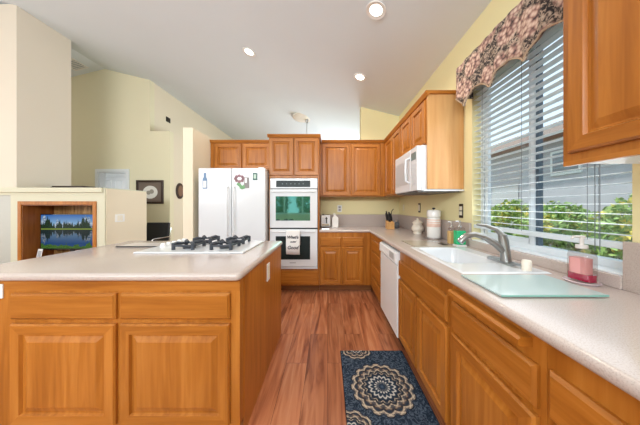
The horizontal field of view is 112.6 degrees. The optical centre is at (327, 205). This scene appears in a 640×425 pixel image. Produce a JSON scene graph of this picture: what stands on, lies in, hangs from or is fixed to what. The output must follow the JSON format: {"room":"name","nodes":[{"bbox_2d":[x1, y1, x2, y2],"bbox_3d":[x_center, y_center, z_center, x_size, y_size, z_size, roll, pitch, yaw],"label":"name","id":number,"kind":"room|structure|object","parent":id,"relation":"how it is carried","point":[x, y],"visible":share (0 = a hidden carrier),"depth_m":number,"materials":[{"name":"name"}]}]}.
{"room":"kitchen","nodes":[
{"label":"kitchen","id":0,"kind":"room"},
{"bbox_2d":[0,4,70,187],"bbox_3d":[-5.125,-1.645,3.530,0.950,2.749,0.680,0,0,0],"label":"wall","id":1,"kind":"structure","parent":0,"point":[35,58],"depth_m":3.36,"materials":[{"name":"paint"}]},
{"bbox_2d":[11,195,105,261],"bbox_3d":[-3.985,0.550,3.510,1.390,1.420,0.720,0,0,0],"label":"wall","id":2,"kind":"structure","parent":0,"point":[101,199],"depth_m":3.15,"materials":[{"name":"paint"}]},
{"bbox_2d":[17,201,96,260],"bbox_3d":[-3.982,0.370,3.327,1.155,0.880,0.384,0,0,0],"label":"lining","id":3,"kind":"object","parent":2,"relation":"attached to","point":[28,212],"visible":0.48,"depth_m":3.22,"materials":[{"name":"brown wood"}]},
{"bbox_2d":[36,249,42,257],"bbox_3d":[-4.365,0.726,3.235,0.070,0.142,0.030,0,0,0],"label":"photo card","id":4,"kind":"object","parent":3,"relation":"in","point":[39,253],"visible":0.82,"depth_m":3.23,"materials":[{"name":"white paper"}]},
{"bbox_2d":[40,214,92,251],"bbox_3d":[-4.000,0.461,3.335,0.940,0.675,0.170,0,0,0],"label":"television","id":5,"kind":"object","parent":3,"relation":"in","point":[72,232],"visible":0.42,"depth_m":3.32,"materials":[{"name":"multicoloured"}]},
{"bbox_2d":[0,188,145,194],"bbox_3d":[-4.945,-0.215,3.495,3.310,0.110,0.750,0,0,0],"label":"trim","id":6,"kind":"structure","parent":2,"relation":"attached to","point":[3,191],"depth_m":3.12,"materials":[{"name":"paint"}]},
{"bbox_2d":[50,186,95,187],"bbox_3d":[-4.285,-0.301,3.610,0.530,0.061,0.220,0,0,0],"label":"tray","id":7,"kind":"object","parent":6,"relation":"on","point":[52,186],"visible":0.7,"depth_m":3.51,"materials":[{"name":"white wood"}]},
{"bbox_2d":[106,174,125,176],"bbox_3d":[-5.765,0.010,5.815,3.270,2.500,1.770,0,0,0],"label":"wall","id":8,"kind":"structure","parent":0,"point":[107,175],"depth_m":6.60,"materials":[{"name":"white paint"}]},
{"bbox_2d":[106,177,125,188],"bbox_3d":[-6.570,0.185,6.535,0.760,2.150,0.100,0,0,0],"label":"door","id":9,"kind":"structure","parent":8,"relation":"in","point":[111,182],"depth_m":6.54,"materials":[{"name":"white wood"}]},
{"bbox_2d":[71,69,173,240],"bbox_3d":[-5.152,-0.925,4.870,3.195,4.370,0.120,0,0,0],"label":"wall","id":10,"kind":"structure","parent":0,"point":[112,112],"depth_m":4.81,"materials":[{"name":"yellow paint"}]},
{"bbox_2d":[95,169,129,189],"bbox_3d":[-4.840,0.215,4.860,0.760,2.090,0.140,0,0,0],"label":"trim","id":11,"kind":"structure","parent":10,"relation":"attached to","point":[100,174],"depth_m":4.79,"materials":[{"name":"white plastic"}]},
{"bbox_2d":[136,180,163,203],"bbox_3d":[-3.993,-0.315,4.794,0.605,0.530,0.028,0,0,0],"label":"framed picture","id":12,"kind":"object","parent":10,"relation":"attached to","point":[154,189],"visible":0.82,"depth_m":4.79,"materials":[{"name":"brown wood"}]},
{"bbox_2d":[143,186,157,198],"bbox_3d":[-3.985,-0.310,4.795,0.330,0.290,0.003,0,0,0],"label":"print","id":13,"kind":"object","parent":12,"relation":"attached to","point":[152,191],"depth_m":4.79,"materials":[{"name":"white paper"}]},
{"bbox_2d":[106,189,146,244],"bbox_3d":[-3.288,0.502,3.520,0.009,1.515,0.700,0,0,0],"label":"wall","id":14,"kind":"structure","parent":0,"point":[133,204],"depth_m":3.48,"materials":[{"name":"beige paint"}]},
{"bbox_2d":[115,214,124,221],"bbox_3d":[-3.279,0.190,3.370,0.007,0.120,0.155,0,0,0],"label":"outlet plate","id":15,"kind":"object","parent":14,"relation":"attached to","point":[118,217],"visible":1,"depth_m":3.36,"materials":[{"name":"white plastic"}]},
{"bbox_2d":[154,83,233,240],"bbox_3d":[-3.837,-0.800,7.215,0.565,4.120,4.570,0,0,0],"label":"wall","id":16,"kind":"structure","parent":0,"point":[181,116],"depth_m":5.24,"materials":[{"name":"beige paint"}]},
{"bbox_2d":[176,183,182,198],"bbox_3d":[-3.538,-0.360,5.120,0.032,0.380,0.260,0,0,0],"label":"wall plaque","id":17,"kind":"object","parent":16,"relation":"attached to","point":[179,188],"visible":0.88,"depth_m":5.08,"materials":[{"name":"brown wood"}]},
{"bbox_2d":[183,128,212,239],"bbox_3d":[-1.931,0.087,3.325,0.138,2.346,0.750,0,0,0],"label":"wall","id":18,"kind":"structure","parent":0,"point":[196,145],"depth_m":2.95,"materials":[{"name":"beige paint"}]},
{"bbox_2d":[0,0,491,139],"bbox_3d":[-2.599,-2.363,3.075,8.003,1.694,12.850,0,0,0],"label":"ceiling","id":19,"kind":"structure","parent":0,"point":[309,53],"depth_m":2.95,"materials":[{"name":"paint"}]},
{"bbox_2d":[71,58,88,70],"bbox_3d":[-5.369,-2.994,4.520,0.294,0.083,0.300,0,0,0],"label":"ceiling vent","id":20,"kind":"object","parent":19,"relation":"in","point":[76,65],"visible":0.68,"depth_m":4.57,"materials":[{"name":"white plastic"}]},
{"bbox_2d":[242,47,255,56],"bbox_3d":[-1.080,-2.119,2.940,0.174,0.050,0.179,0,0,6],"label":"recessed light","id":21,"kind":"object","parent":19,"relation":"in","point":[246,50],"visible":1,"depth_m":2.93,"materials":[{"name":"white plastic"}]},
{"bbox_2d":[292,113,309,122],"bbox_3d":[-0.546,-1.333,4.840,0.500,1.406,0.480,0,0,0],"label":"pendant lamp","id":22,"kind":"object","parent":19,"relation":"hanging from","point":[298,117],"visible":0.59,"depth_m":4.75,"materials":[{"name":"beige glass"}]},
{"bbox_2d":[354,73,365,81],"bbox_3d":[0.441,-1.746,2.896,0.174,0.050,0.179,0,0,6],"label":"recessed light","id":23,"kind":"object","parent":19,"relation":"in","point":[360,77],"visible":1,"depth_m":2.89,"materials":[{"name":"white plastic"}]},
{"bbox_2d":[366,0,385,19],"bbox_3d":[0.434,-1.748,1.908,0.174,0.050,0.179,0,0,6],"label":"recessed light","id":24,"kind":"object","parent":19,"relation":"in","point":[376,10],"visible":1,"depth_m":1.90,"materials":[{"name":"white plastic"}]},
{"bbox_2d":[248,286,445,424],"bbox_3d":[-2.674,1.310,3.075,8.153,0.100,12.850,0,0,0],"label":"floor","id":25,"kind":"structure","parent":0,"point":[303,382],"depth_m":1.86,"materials":[{"name":"brown wood"}]},
{"bbox_2d":[0,195,10,263],"bbox_3d":[-5.641,0.550,3.285,1.919,1.420,0.230,0,0,0],"label":"wall","id":26,"kind":"structure","parent":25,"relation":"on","point":[5,200],"depth_m":3.17,"materials":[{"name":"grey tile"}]},
{"bbox_2d":[0,241,281,424],"bbox_3d":[-1.208,0.803,1.610,1.525,0.914,1.050,0,0,0],"label":"kitchen island","id":27,"kind":"object","parent":25,"relation":"on","point":[110,334],"visible":0.95,"depth_m":1.11,"materials":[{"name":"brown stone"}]},
{"bbox_2d":[0,284,3,297],"bbox_3d":[-1.742,0.448,1.121,0.072,0.084,0.007,0,0,0],"label":"outlet plate","id":28,"kind":"object","parent":27,"relation":"attached to","point":[1,285],"visible":1,"depth_m":1.12,"materials":[{"name":"white plastic"}]},
{"bbox_2d":[0,241,281,280],"bbox_3d":[-1.208,0.366,1.610,1.525,0.040,1.050,0,0,0],"label":"island countertop","id":29,"kind":"structure","parent":27,"relation":"on","point":[110,262],"depth_m":1.24,"materials":[{"name":"beige stone"}]},
{"bbox_2d":[116,243,160,246],"bbox_3d":[-1.605,0.342,1.886,0.350,0.008,0.188,0,0,0],"label":"cutting board","id":30,"kind":"object","parent":29,"relation":"on","point":[131,244],"visible":0.64,"depth_m":1.84,"materials":[{"name":"grey"}]},
{"bbox_2d":[133,235,263,253],"bbox_3d":[-1.010,0.309,1.808,0.800,0.074,0.525,0,0,0],"label":"cooktop","id":31,"kind":"object","parent":29,"relation":"in","point":[198,245],"visible":1,"depth_m":1.67,"materials":[{"name":"white ceramic"}]},
{"bbox_2d":[267,262,269,281],"bbox_3d":[-0.454,0.505,1.640,0.007,0.130,0.070,0,0,0],"label":"outlet plate","id":32,"kind":"object","parent":27,"relation":"attached to","point":[268,264],"visible":1,"depth_m":1.63,"materials":[{"name":"white plastic"}]},
{"bbox_2d":[147,222,170,240],"bbox_3d":[-3.620,0.797,4.329,0.542,0.887,0.538,0,0,0],"label":"chair","id":33,"kind":"object","parent":25,"relation":"on","point":[156,231],"visible":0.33,"depth_m":4.53,"materials":[{"name":"black"}]},
{"bbox_2d":[199,167,268,240],"bbox_3d":[-1.333,0.360,3.287,0.935,1.800,0.747,0,0,0],"label":"refrigerator","id":34,"kind":"object","parent":25,"relation":"on","point":[226,210],"visible":0.52,"depth_m":2.97,"materials":[{"name":"white metal"}]},
{"bbox_2d":[203,173,206,188],"bbox_3d":[-1.705,-0.350,2.966,0.060,0.220,0.007,0,0,0],"label":"magnet","id":35,"kind":"object","parent":34,"relation":"attached to","point":[204,177],"visible":1,"depth_m":2.96,"materials":[{"name":"blue"}]},
{"bbox_2d":[234,174,248,188],"bbox_3d":[-1.196,-0.336,2.965,0.212,0.212,0.008,0,0,0],"label":"magnet","id":36,"kind":"object","parent":34,"relation":"attached to","point":[245,179],"visible":1,"depth_m":2.96,"materials":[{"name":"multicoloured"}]},
{"bbox_2d":[234,174,244,182],"bbox_3d":[-1.225,-0.380,2.963,0.154,0.124,0.005,0,0,0],"label":"flower","id":37,"kind":"object","parent":36,"relation":"on","point":[236,176],"depth_m":2.96,"materials":[{"name":"pink plastic"}]},
{"bbox_2d":[244,177,248,187],"bbox_3d":[-1.125,-0.325,2.966,0.070,0.150,0.005,0,0,0],"label":"photo","id":38,"kind":"object","parent":34,"relation":"attached to","point":[246,179],"depth_m":2.96,"materials":[{"name":"grey paper"}]},
{"bbox_2d":[267,134,320,289],"bbox_3d":[-0.487,0.108,3.384,0.775,2.303,0.592,0,0,0],"label":"tall cabinet","id":39,"kind":"object","parent":25,"relation":"on","point":[290,155],"visible":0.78,"depth_m":3.10,"materials":[{"name":"brown wood"}]},
{"bbox_2d":[270,178,317,268],"bbox_3d":[-0.488,0.257,3.340,0.687,1.313,0.600,0,0,0],"label":"double oven","id":40,"kind":"object","parent":39,"relation":"in","point":[293,201],"visible":0.94,"depth_m":3.07,"materials":[{"name":"white metal"}]},
{"bbox_2d":[286,230,299,254],"bbox_3d":[-0.489,0.519,3.035,0.201,0.344,0.041,0,0,0],"label":"dish towel","id":41,"kind":"object","parent":40,"relation":"hanging from","point":[292,236],"visible":1,"depth_m":3.02,"materials":[{"name":"white fabric"}]},
{"bbox_2d":[319,232,370,289],"bbox_3d":[0.269,0.824,3.392,0.773,0.872,0.576,0,0,0],"label":"base cabinet","id":42,"kind":"object","parent":25,"relation":"on","point":[344,257],"visible":0.95,"depth_m":3.11,"materials":[{"name":"brown wood"}]},
{"bbox_2d":[319,214,639,400],"bbox_3d":[0.561,0.266,1.598,1.356,0.240,4.196,0,0,0],"label":"countertop","id":43,"kind":"structure","parent":42,"relation":"on","point":[601,334],"depth_m":0.75,"materials":[{"name":"beige stone"}]},
{"bbox_2d":[321,214,329,227],"bbox_3d":[-0.030,0.235,3.498,0.150,0.219,0.245,0,0,0],"label":"toaster","id":44,"kind":"object","parent":43,"relation":"on","point":[325,219],"visible":1,"depth_m":3.40,"materials":[{"name":"white metal"}]},
{"bbox_2d":[332,213,337,226],"bbox_3d":[0.125,0.230,3.480,0.100,0.231,0.120,0,0,0],"label":"canister","id":45,"kind":"object","parent":43,"relation":"on","point":[334,218],"visible":0.99,"depth_m":3.42,"materials":[{"name":"white ceramic"}]},
{"bbox_2d":[385,209,393,228],"bbox_3d":[0.932,0.194,3.198,0.145,0.302,0.125,0,0,0],"label":"knife block","id":46,"kind":"object","parent":43,"relation":"on","point":[389,224],"visible":1,"depth_m":3.17,"materials":[{"name":"brown wood"}]},
{"bbox_2d":[394,220,399,227],"bbox_3d":[1.100,0.285,3.380,0.080,0.120,0.079,0,0,0],"label":"glass jar","id":47,"kind":"object","parent":43,"relation":"on","point":[396,224],"visible":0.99,"depth_m":3.35,"materials":[{"name":"grey glass"}]},
{"bbox_2d":[411,218,423,233],"bbox_3d":[1.132,0.247,2.680,0.148,0.196,0.148,0,0,-42],"label":"ceramic jar","id":48,"kind":"object","parent":43,"relation":"on","point":[417,227],"visible":1,"depth_m":2.63,"materials":[{"name":"beige ceramic"}]},
{"bbox_2d":[402,240,454,246],"bbox_3d":[0.900,0.340,1.948,0.340,0.010,0.305,0,0,0],"label":"cutting board","id":49,"kind":"object","parent":43,"relation":"on","point":[415,243],"visible":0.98,"depth_m":1.93,"materials":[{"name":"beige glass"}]},
{"bbox_2d":[425,236,442,239],"bbox_3d":[1.130,0.339,2.270,0.172,0.013,0.171,0,0,0],"label":"stand","id":50,"kind":"object","parent":43,"relation":"on","point":[426,237],"visible":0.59,"depth_m":2.20,"materials":[{"name":"grey metal"}]},
{"bbox_2d":[427,207,440,237],"bbox_3d":[1.130,0.173,2.270,0.138,0.316,0.138,0,0,0],"label":"crock","id":51,"kind":"object","parent":50,"relation":"on","point":[433,220],"visible":1,"depth_m":2.21,"materials":[{"name":"white ceramic"}]},
{"bbox_2d":[447,221,453,243],"bbox_3d":[1.123,0.243,1.950,0.073,0.204,0.050,0,0,0],"label":"soap bottle","id":52,"kind":"object","parent":43,"relation":"on","point":[449,233],"visible":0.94,"depth_m":1.93,"materials":[{"name":"yellow plastic"}]},
{"bbox_2d":[453,221,466,246],"bbox_3d":[1.141,0.235,1.845,0.088,0.219,0.060,0,0,0],"label":"soap bottle","id":53,"kind":"object","parent":43,"relation":"on","point":[456,233],"visible":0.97,"depth_m":1.82,"materials":[{"name":"green plastic"}]},
{"bbox_2d":[410,247,551,273],"bbox_3d":[0.917,0.410,1.433,0.459,0.251,0.689,0,0,0],"label":"sink","id":54,"kind":"object","parent":43,"relation":"in","point":[464,260],"depth_m":1.31,"materials":[{"name":"white ceramic"}]},
{"bbox_2d":[457,223,520,268],"bbox_3d":[0.937,0.224,1.270,0.312,0.238,0.254,0,0,0],"label":"faucet","id":55,"kind":"object","parent":43,"relation":"on","point":[502,245],"visible":0.98,"depth_m":1.26,"materials":[{"name":"silver metal"}]},
{"bbox_2d":[461,275,608,296],"bbox_3d":[0.858,0.341,0.923,0.405,0.010,0.243,0,0,0],"label":"cutting board","id":56,"kind":"object","parent":43,"relation":"on","point":[501,285],"visible":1,"depth_m":0.89,"materials":[{"name":"green glass"}]},
{"bbox_2d":[562,276,602,286],"bbox_3d":[1.150,0.341,0.965,0.120,0.010,0.120,0,0,0],"label":"soap tray","id":57,"kind":"object","parent":43,"relation":"on","point":[575,281],"visible":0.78,"depth_m":0.94,"materials":[{"name":"white ceramic"}]},
{"bbox_2d":[568,235,596,282],"bbox_3d":[1.139,0.234,0.965,0.076,0.201,0.092,0,0,0],"label":"soap bottle","id":58,"kind":"object","parent":57,"relation":"on","point":[580,268],"visible":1,"depth_m":0.95,"materials":[{"name":"pink plastic"}]},
{"bbox_2d":[371,234,382,302],"bbox_3d":[0.927,0.824,2.795,0.624,0.872,0.650,0,0,0],"label":"base cabinet","id":59,"kind":"object","parent":25,"relation":"on","point":[375,241],"visible":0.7,"depth_m":2.71,"materials":[{"name":"brown wood"}]},
{"bbox_2d":[340,351,439,424],"bbox_3d":[0.378,1.255,1.354,0.535,0.008,0.988,0,0,0],"label":"kitchen rug","id":60,"kind":"object","parent":25,"relation":"on","point":[380,387],"visible":1,"depth_m":1.44,"materials":[{"name":"blue fabric"}]},
{"bbox_2d":[379,241,404,348],"bbox_3d":[0.908,0.825,2.167,0.629,0.870,0.590,0,0,0],"label":"dishwasher","id":61,"kind":"object","parent":25,"relation":"on","point":[390,256],"visible":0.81,"depth_m":2.07,"materials":[{"name":"white metal"}]},
{"bbox_2d":[398,252,452,424],"bbox_3d":[0.926,0.824,1.472,0.625,0.872,0.785,0,0,0],"label":"base cabinet","id":62,"kind":"object","parent":25,"relation":"on","point":[425,328],"visible":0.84,"depth_m":1.30,"materials":[{"name":"brown wood"}]},
{"bbox_2d":[448,285,546,424],"bbox_3d":[0.914,0.824,0.848,0.650,0.872,0.462,0,0,0],"label":"base cabinet","id":63,"kind":"object","parent":25,"relation":"on","point":[499,368],"visible":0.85,"depth_m":0.80,"materials":[{"name":"brown wood"}]},
{"bbox_2d":[547,344,639,424],"bbox_3d":[0.926,0.824,0.358,0.625,0.872,0.516,0,0,0],"label":"base cabinet","id":64,"kind":"object","parent":25,"relation":"on","point":[576,395],"visible":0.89,"depth_m":0.53,"materials":[{"name":"brown wood"}]},
{"bbox_2d":[321,107,398,213],"bbox_3d":[-0.379,-0.239,3.770,3.243,2.998,0.140,0,0,0],"label":"wall","id":65,"kind":"structure","parent":0,"point":[374,125],"depth_m":3.70,"materials":[{"name":"yellow paint"}]},
{"bbox_2d":[210,140,268,171],"bbox_3d":[-1.357,-0.806,3.520,1.001,0.473,0.320,0,0,0],"label":"upper cabinet","id":66,"kind":"object","parent":65,"relation":"attached to","point":[224,153],"visible":0.73,"depth_m":3.37,"materials":[{"name":"brown wood"}]},
{"bbox_2d":[337,205,341,211],"bbox_3d":[0.210,0.045,3.696,0.075,0.115,0.007,0,0,0],"label":"outlet plate","id":67,"kind":"object","parent":65,"relation":"attached to","point":[339,207],"visible":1,"depth_m":3.69,"materials":[{"name":"white plastic"}]},
{"bbox_2d":[320,140,384,196],"bbox_3d":[0.399,-0.598,3.529,1.033,0.891,0.338,0,0,0],"label":"upper cabinet","id":68,"kind":"object","parent":65,"relation":"attached to","point":[348,168],"visible":0.97,"depth_m":3.37,"materials":[{"name":"brown wood"}]},
{"bbox_2d":[321,214,397,225],"bbox_3d":[0.561,0.246,3.686,1.356,0.200,0.020,0,0,0],"label":"backsplash","id":69,"kind":"structure","parent":65,"relation":"attached to","point":[343,219],"depth_m":3.68,"materials":[{"name":"beige stone"}]},
{"bbox_2d":[399,0,639,242],"bbox_3d":[1.313,-0.163,3.075,0.140,2.846,12.850,0,0,0],"label":"wall","id":70,"kind":"structure","parent":0,"point":[444,77],"depth_m":1.87,"materials":[{"name":"yellow paint"}]},
{"bbox_2d":[384,121,412,196],"bbox_3d":[1.062,-0.598,3.156,0.354,0.891,1.068,0,0,0],"label":"upper cabinet","id":71,"kind":"object","parent":70,"relation":"attached to","point":[392,141],"visible":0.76,"depth_m":2.98,"materials":[{"name":"brown wood"}]},
{"bbox_2d":[400,90,463,188],"bbox_3d":[1.062,-0.600,2.270,0.354,0.887,0.700,0,0,0],"label":"upper cabinet","id":72,"kind":"object","parent":70,"relation":"attached to","point":[435,120],"visible":0.91,"depth_m":1.94,"materials":[{"name":"brown wood"}]},
{"bbox_2d":[395,145,463,194],"bbox_3d":[1.006,-0.346,2.263,0.464,0.432,0.675,0,0,0],"label":"microwave","id":73,"kind":"object","parent":72,"relation":"in","point":[411,167],"visible":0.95,"depth_m":2.05,"materials":[{"name":"white plastic"}]},
{"bbox_2d":[398,214,470,245],"bbox_3d":[1.229,0.246,2.756,0.020,0.200,1.841,0,0,0],"label":"backsplash","id":74,"kind":"structure","parent":70,"relation":"attached to","point":[405,221],"depth_m":2.26,"materials":[{"name":"beige stone"}]},
{"bbox_2d":[459,204,462,217],"bbox_3d":[1.239,0.045,1.980,0.007,0.130,0.055,0,0,0],"label":"outlet plate","id":75,"kind":"object","parent":70,"relation":"attached to","point":[460,205],"visible":1,"depth_m":1.98,"materials":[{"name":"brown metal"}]},
{"bbox_2d":[455,0,562,105],"bbox_3d":[1.162,-0.984,1.339,0.159,0.372,0.981,0,0,0],"label":"valance","id":76,"kind":"object","parent":70,"relation":"attached to","point":[525,24],"visible":0.97,"depth_m":1.30,"materials":[{"name":"fabric"}]},
{"bbox_2d":[472,239,622,275],"bbox_3d":[1.278,0.290,1.353,0.079,0.007,0.965,0,0,0],"label":"window sill","id":77,"kind":"structure","parent":70,"relation":"attached to","point":[597,267],"depth_m":1.19,"materials":[{"name":"white paint"}]},
{"bbox_2d":[481,27,622,269],"bbox_3d":[1.343,-0.383,1.353,0.050,1.355,0.965,0,0,0],"label":"window","id":78,"kind":"structure","parent":70,"relation":"in","point":[532,243],"depth_m":1.36,"materials":[{"name":"white plastic"}]},
{"bbox_2d":[474,22,631,251],"bbox_3d":[1.273,-0.424,1.353,0.060,1.268,0.945,0,0,0],"label":"window blind","id":79,"kind":"object","parent":78,"relation":"attached to","point":[549,32],"visible":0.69,"depth_m":1.32,"materials":[{"name":"white plastic"}]},
{"bbox_2d":[563,0,639,166],"bbox_3d":[1.067,-0.658,0.264,0.345,1.013,1.128,0,0,0],"label":"upper cabinet","id":80,"kind":"object","parent":70,"relation":"attached to","point":[601,38],"visible":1,"depth_m":0.70,"materials":[{"name":"brown wood"}]},
{"bbox_2d":[623,241,639,293],"bbox_3d":[1.229,0.246,0.191,0.020,0.200,1.382,0,0,0],"label":"backsplash","id":81,"kind":"structure","parent":70,"relation":"attached to","point":[631,250],"depth_m":0.86,"materials":[{"name":"beige stone"}]},
{"label":"outside","id":82,"kind":"structure","parent":0,"visible":0},
{"bbox_3d":[8.000,1.460,4.500,44.000,0.100,41.000,0,0,0],"label":"ground","id":83,"kind":"structure","parent":82,"visible":0},
{"bbox_2d":[491,199,549,245],"bbox_3d":[3.372,0.628,3.848,1.259,1.579,0.802,0,0,0],"label":"shrub","id":84,"kind":"object","parent":83,"relation":"on","point":[505,211],"visible":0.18,"depth_m":3.74,"materials":[{"name":"green plant"}]},
{"bbox_2d":[491,120,631,258],"bbox_3d":[7.685,-0.615,0.850,6.030,4.050,14.300,0,0,0],"label":"house","id":85,"kind":"structure","parent":83,"relation":"on","point":[605,200],"depth_m":4.74,"materials":[{"name":"grey paint"}]},
{"bbox_2d":[513,200,609,252],"bbox_3d":[3.302,0.666,3.046,1.236,1.504,0.809,0,0,0],"label":"shrub","id":86,"kind":"object","parent":83,"relation":"on","point":[577,214],"visible":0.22,"depth_m":2.89,"materials":[{"name":"green plant"}]},
{"bbox_2d":[580,194,631,259],"bbox_3d":[3.363,0.632,2.248,1.210,1.571,0.786,0,0,0],"label":"shrub","id":87,"kind":"object","parent":83,"relation":"on","point":[620,207],"visible":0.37,"depth_m":2.24,"materials":[{"name":"green plant"}]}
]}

